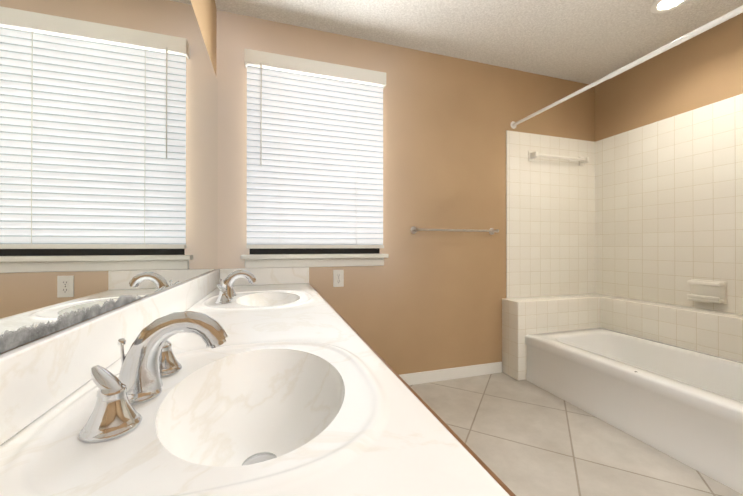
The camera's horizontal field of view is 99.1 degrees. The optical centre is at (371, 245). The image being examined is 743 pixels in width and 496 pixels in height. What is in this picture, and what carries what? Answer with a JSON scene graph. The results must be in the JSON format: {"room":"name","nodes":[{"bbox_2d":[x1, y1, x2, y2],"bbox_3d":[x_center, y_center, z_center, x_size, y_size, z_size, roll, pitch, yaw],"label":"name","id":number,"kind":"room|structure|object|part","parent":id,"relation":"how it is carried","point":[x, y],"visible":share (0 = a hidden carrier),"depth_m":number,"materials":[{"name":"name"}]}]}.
{"room":"bathroom","nodes":[
{"label":"bathroom","id":0,"kind":"room"},
{"bbox_2d":[0,0,216,353],"bbox_3d":[-0.379,-0.221,-0.102,0.120,2.450,4.461,0,0,-17],"label":"wall","id":1,"kind":"structure","parent":0,"point":[205,11],"depth_m":1.66,"materials":[{"name":"beige paint"}]},
{"bbox_2d":[0,0,217,352],"bbox_3d":[-0.473,-0.436,0.417,0.006,1.141,3.167,0,0,-17],"label":"mirror","id":2,"kind":"object","parent":1,"relation":"attached to","point":[108,155],"visible":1,"depth_m":0.62,"materials":[{"name":"clear glass"}]},
{"bbox_2d":[217,10,594,374],"bbox_3d":[0.512,-0.213,2.444,3.084,2.450,0.120,0,0,-17],"label":"wall","id":3,"kind":"structure","parent":0,"point":[420,301],"depth_m":2.35,"materials":[{"name":"beige paint"}]},
{"bbox_2d":[241,254,388,267],"bbox_3d":[-0.352,0.098,2.110,0.955,0.085,0.108,0,0,-17],"label":"window sill","id":4,"kind":"structure","parent":3,"relation":"attached to","point":[290,260],"depth_m":2.07,"materials":[{"name":"white wood"}]},
{"bbox_2d":[244,48,385,253],"bbox_3d":[-0.343,-0.570,2.082,0.913,1.249,0.093,0,0,-17],"label":"window blind","id":5,"kind":"object","parent":3,"relation":"attached to","point":[314,156],"visible":0.96,"depth_m":2.07,"materials":[{"name":"white plastic"}]},
{"bbox_2d":[333,270,343,286],"bbox_3d":[-0.224,0.221,2.148,0.072,0.116,0.009,0,0,-17],"label":"electrical outlet plate","id":6,"kind":"object","parent":3,"relation":"attached to","point":[338,278],"visible":1,"depth_m":2.15,"materials":[{"name":"white plastic"}]},
{"bbox_2d":[399,362,501,384],"bbox_3d":[0.316,0.969,2.312,1.521,0.085,0.012,0,0,-17],"label":"baseboard","id":7,"kind":"structure","parent":3,"relation":"attached to","point":[446,374],"depth_m":2.38,"materials":[{"name":"white wood"}]},
{"bbox_2d":[410,226,498,234],"bbox_3d":[0.642,-0.115,2.381,0.729,0.054,0.076,0,0,-17],"label":"towel rail","id":8,"kind":"object","parent":3,"relation":"attached to","point":[414,230],"visible":1,"depth_m":2.34,"materials":[{"name":"silver metal"}]},
{"bbox_2d":[502,130,601,380],"bbox_3d":[1.457,0.041,2.578,0.810,1.942,0.180,0,0,-17],"label":"tiled wall","id":9,"kind":"structure","parent":3,"relation":"attached to","point":[554,205],"depth_m":2.64,"materials":[{"name":"white tile"}]},
{"bbox_2d":[528,151,588,165],"bbox_3d":[1.585,-0.740,2.667,0.599,0.080,0.070,0,0,-17],"label":"towel rail","id":10,"kind":"object","parent":9,"relation":"attached to","point":[532,155],"visible":1,"depth_m":2.62,"materials":[{"name":"white ceramic"}]},
{"bbox_2d":[511,5,742,128],"bbox_3d":[1.409,-0.985,1.764,0.060,0.060,1.750,0,0,-17],"label":"curtain rod","id":11,"kind":"object","parent":3,"relation":"attached to","point":[709,25],"visible":0.92,"depth_m":1.64,"materials":[{"name":"white metal"}]},
{"bbox_2d":[215,0,742,83],"bbox_3d":[1.152,-1.494,0.374,3.324,0.100,4.461,0,0,-17],"label":"ceiling","id":12,"kind":"structure","parent":0,"point":[586,41],"depth_m":2.07,"materials":[{"name":"white paint"}]},
{"bbox_2d":[650,0,688,12],"bbox_3d":[1.766,-1.436,1.865,0.188,0.007,0.188,0,0,-17],"label":"recessed light","id":13,"kind":"object","parent":12,"relation":"in","point":[660,6],"visible":1,"depth_m":1.90,"materials":[{"name":"white"}]},
{"bbox_2d":[409,372,742,495],"bbox_3d":[1.152,1.056,0.366,3.324,0.100,4.461,0,0,-17],"label":"floor","id":14,"kind":"structure","parent":0,"point":[522,438],"depth_m":1.59,"materials":[{"name":"tile"}]},
{"bbox_2d":[0,267,515,495],"bbox_3d":[-0.220,0.570,0.596,0.590,0.868,2.970,0,0,-17],"label":"bathroom vanity","id":15,"kind":"object","parent":14,"relation":"on","point":[484,465],"depth_m":0.49,"materials":[{"name":"white stone"}]},
{"bbox_2d":[78,311,227,442],"bbox_3d":[-0.325,0.174,0.526,0.160,0.132,0.263,0,0,-17],"label":"faucet","id":16,"kind":"object","parent":15,"relation":"on","point":[148,360],"visible":1,"depth_m":0.49,"materials":[{"name":"silver metal"}]},
{"bbox_2d":[215,270,256,303],"bbox_3d":[-0.611,0.177,1.453,0.160,0.132,0.263,0,0,-17],"label":"faucet","id":17,"kind":"object","parent":15,"relation":"on","point":[227,293],"visible":1,"depth_m":1.43,"materials":[{"name":"silver metal"}]},
{"bbox_3d":[-0.238,0.256,0.591,0.552,0.240,2.970,0,0,-17],"label":"bathroom vanity top","id":18,"kind":"part","parent":15,"relation":"part of","materials":[{"name":"white stone"}]},
{"bbox_2d":[525,327,742,493],"bbox_3d":[1.743,0.838,1.770,0.763,0.343,1.524,0,0,-17],"label":"bathtub","id":19,"kind":"object","parent":14,"relation":"on","point":[683,405],"visible":1,"depth_m":1.78,"materials":[{"name":"white ceramic"}]},
{"bbox_2d":[595,13,742,141],"bbox_3d":[2.683,-0.218,0.842,0.120,2.450,4.461,0,0,-17],"label":"wall","id":20,"kind":"structure","parent":0,"point":[705,68],"depth_m":2.27,"materials":[{"name":"beige paint"}]},
{"bbox_2d":[602,94,742,361],"bbox_3d":[2.169,0.039,1.997,0.180,1.942,1.710,0,0,-17],"label":"tiled wall","id":21,"kind":"structure","parent":20,"relation":"attached to","point":[632,232],"depth_m":2.23,"materials":[{"name":"white tile"}]},
{"bbox_2d":[687,279,726,303],"bbox_3d":[2.192,0.298,2.080,0.068,0.144,0.176,0,0,-17],"label":"soap dish","id":22,"kind":"object","parent":21,"relation":"attached to","point":[710,291],"visible":1,"depth_m":2.06,"materials":[{"name":"white ceramic"}]}
]}

